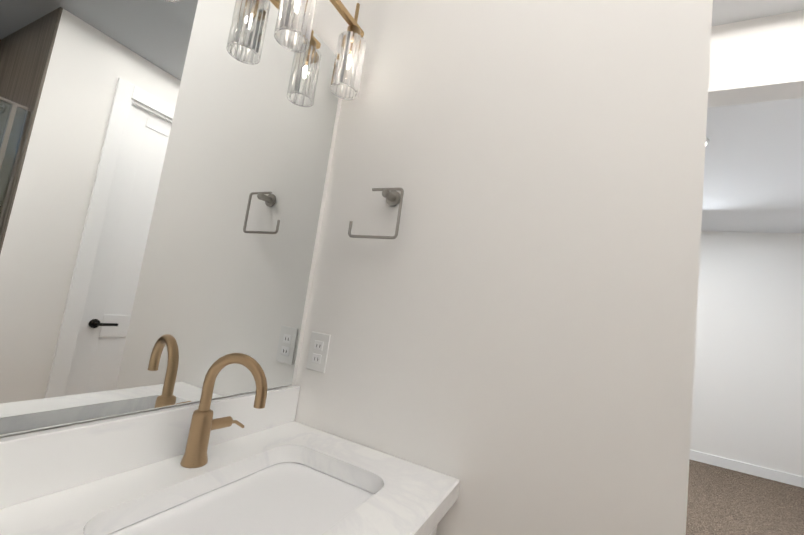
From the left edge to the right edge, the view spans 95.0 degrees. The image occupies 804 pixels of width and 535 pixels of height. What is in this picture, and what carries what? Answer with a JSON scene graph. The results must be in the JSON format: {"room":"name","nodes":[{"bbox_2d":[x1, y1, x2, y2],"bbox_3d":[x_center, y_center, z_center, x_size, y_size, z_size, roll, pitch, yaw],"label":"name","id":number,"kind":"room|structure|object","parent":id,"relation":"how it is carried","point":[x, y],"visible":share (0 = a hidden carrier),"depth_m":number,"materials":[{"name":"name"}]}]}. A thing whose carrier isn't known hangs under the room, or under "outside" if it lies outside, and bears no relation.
{"room":"bathroom","nodes":[
{"label":"bathroom","id":0,"kind":"room"},
{"bbox_2d":[0,401,199,437],"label":"wall","id":1,"kind":"structure","parent":0,"point":[198,401],"depth_m":0.69,"materials":[{"name":"white paint"}]},
{"bbox_2d":[267,85,341,389],"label":"wall","id":2,"kind":"structure","parent":0,"point":[339,100],"depth_m":1.21,"materials":[{"name":"white paint"}]},
{"bbox_2d":[0,0,340,436],"bbox_3d":[-0.667,-0.302,0.417,0.003,1.072,1.776,5,-7,27],"label":"mirror","id":3,"kind":"object","parent":2,"relation":"attached to","point":[163,166],"visible":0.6,"depth_m":0.74,"materials":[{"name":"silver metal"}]},
{"bbox_2d":[312,0,348,54],"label":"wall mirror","id":4,"kind":"object","parent":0,"point":[330,25],"depth_m":1.18,"materials":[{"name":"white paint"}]},
{"bbox_2d":[274,0,316,51],"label":"sconce","id":5,"kind":"object","parent":4,"relation":"attached to","point":[295,18],"depth_m":0.92,"materials":[{"name":"clear glass"}]},
{"bbox_2d":[330,0,365,99],"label":"sconce","id":6,"kind":"object","parent":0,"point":[349,45],"depth_m":1.11,"materials":[{"name":"clear glass"}]},
{"bbox_2d":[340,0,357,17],"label":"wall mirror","id":7,"kind":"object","parent":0,"point":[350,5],"depth_m":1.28,"materials":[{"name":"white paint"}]},
{"bbox_2d":[295,0,712,534],"bbox_3d":[0.179,0.071,1.026,1.000,2.770,0.120,5,-7,27],"label":"wall","id":8,"kind":"structure","parent":0,"point":[506,319],"depth_m":0.91,"materials":[{"name":"white paint"}]},
{"bbox_2d":[0,385,299,508],"bbox_3d":[-0.743,0.281,0.343,0.020,0.105,1.834,5,-7,27],"label":"backsplash","id":9,"kind":"structure","parent":8,"relation":"attached to","point":[40,463],"depth_m":0.67,"materials":[{"name":"white stone"}]},
{"bbox_2d":[306,332,330,372],"bbox_3d":[-0.260,0.262,1.142,0.072,0.116,0.007,5,-7,27],"label":"outlet","id":10,"kind":"object","parent":8,"relation":"attached to","point":[318,352],"visible":1,"depth_m":1.14,"materials":[{"name":"white plastic"}]},
{"bbox_2d":[348,188,403,238],"bbox_3d":[-0.070,-0.159,1.088,0.169,0.158,0.062,5,-7,27],"label":"towel ring","id":11,"kind":"object","parent":8,"relation":"attached to","point":[393,196],"visible":1,"depth_m":1.06,"materials":[{"name":"silver metal"}]},
{"bbox_2d":[686,459,803,534],"bbox_3d":[1.958,1.975,3.171,4.450,0.072,3.820,5,-7,27],"label":"floor","id":12,"kind":"structure","parent":0,"point":[722,501],"depth_m":3.26,"materials":[{"name":"carpet"}]},
{"bbox_2d":[690,231,803,476],"bbox_3d":[2.921,0.861,4.900,4.240,2.770,0.120,5,-7,27],"label":"wall","id":13,"kind":"structure","parent":0,"point":[748,396],"depth_m":4.26,"materials":[{"name":"white paint"}]},
{"bbox_2d":[689,450,803,487],"bbox_3d":[2.712,2.149,4.700,4.000,0.110,0.018,5,-7,27],"label":"baseboard","id":14,"kind":"structure","parent":13,"relation":"attached to","point":[762,472],"depth_m":4.09,"materials":[{"name":"white paint"}]},
{"bbox_2d":[701,0,803,232],"bbox_3d":[1.645,-1.070,2.091,4.450,0.100,6.950,5,-7,27],"label":"ceiling","id":15,"kind":"structure","parent":0,"point":[754,169],"depth_m":2.78,"materials":[{"name":"paint"}]},
{"bbox_2d":[708,10,803,87],"bbox_3d":[1.246,0.278,1.590,4.240,2.770,0.130,5,-7,27],"label":"wall","id":16,"kind":"structure","parent":0,"point":[767,48],"depth_m":1.58,"materials":[{"name":"white paint"}]},
{"bbox_2d":[707,76,803,107],"bbox_3d":[1.377,0.438,1.496,0.739,2.470,0.138,5,-7,27],"label":"door frame","id":17,"kind":"structure","parent":16,"relation":"attached to","point":[768,91],"depth_m":1.60,"materials":[{"name":"white paint"}]},
{"bbox_3d":[0.678,1.463,-0.033,3.340,0.060,3.130,5,-7,27],"label":"floor","id":18,"kind":"structure","parent":0,"visible":0},
{"bbox_2d":[428,497,457,534],"bbox_3d":[-0.580,0.832,0.165,0.552,0.885,1.833,5,-7,27],"label":"bathroom vanity","id":19,"kind":"object","parent":18,"relation":"on","point":[432,531],"depth_m":0.82,"materials":[{"name":"white paint"}]},
{"bbox_2d":[0,421,459,534],"bbox_3d":[-0.515,0.373,0.212,0.556,0.043,1.834,5,-7,27],"label":"countertop","id":20,"kind":"structure","parent":19,"relation":"on","point":[400,496],"depth_m":0.74,"materials":[{"name":"white stone"}]},
{"bbox_2d":[172,353,271,468],"bbox_3d":[-0.364,0.312,0.820,0.165,0.246,0.136,5,-7,27],"label":"faucet","id":21,"kind":"object","parent":20,"relation":"on","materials":[{"name":"gold metal"}]},
{"bbox_2d":[112,457,363,534],"bbox_3d":[-0.279,0.546,0.688,0.320,0.157,0.490,5,-7,27],"label":"sink","id":22,"kind":"object","parent":20,"relation":"in","point":[290,496],"depth_m":0.75,"materials":[{"name":"white ceramic"}]}
]}

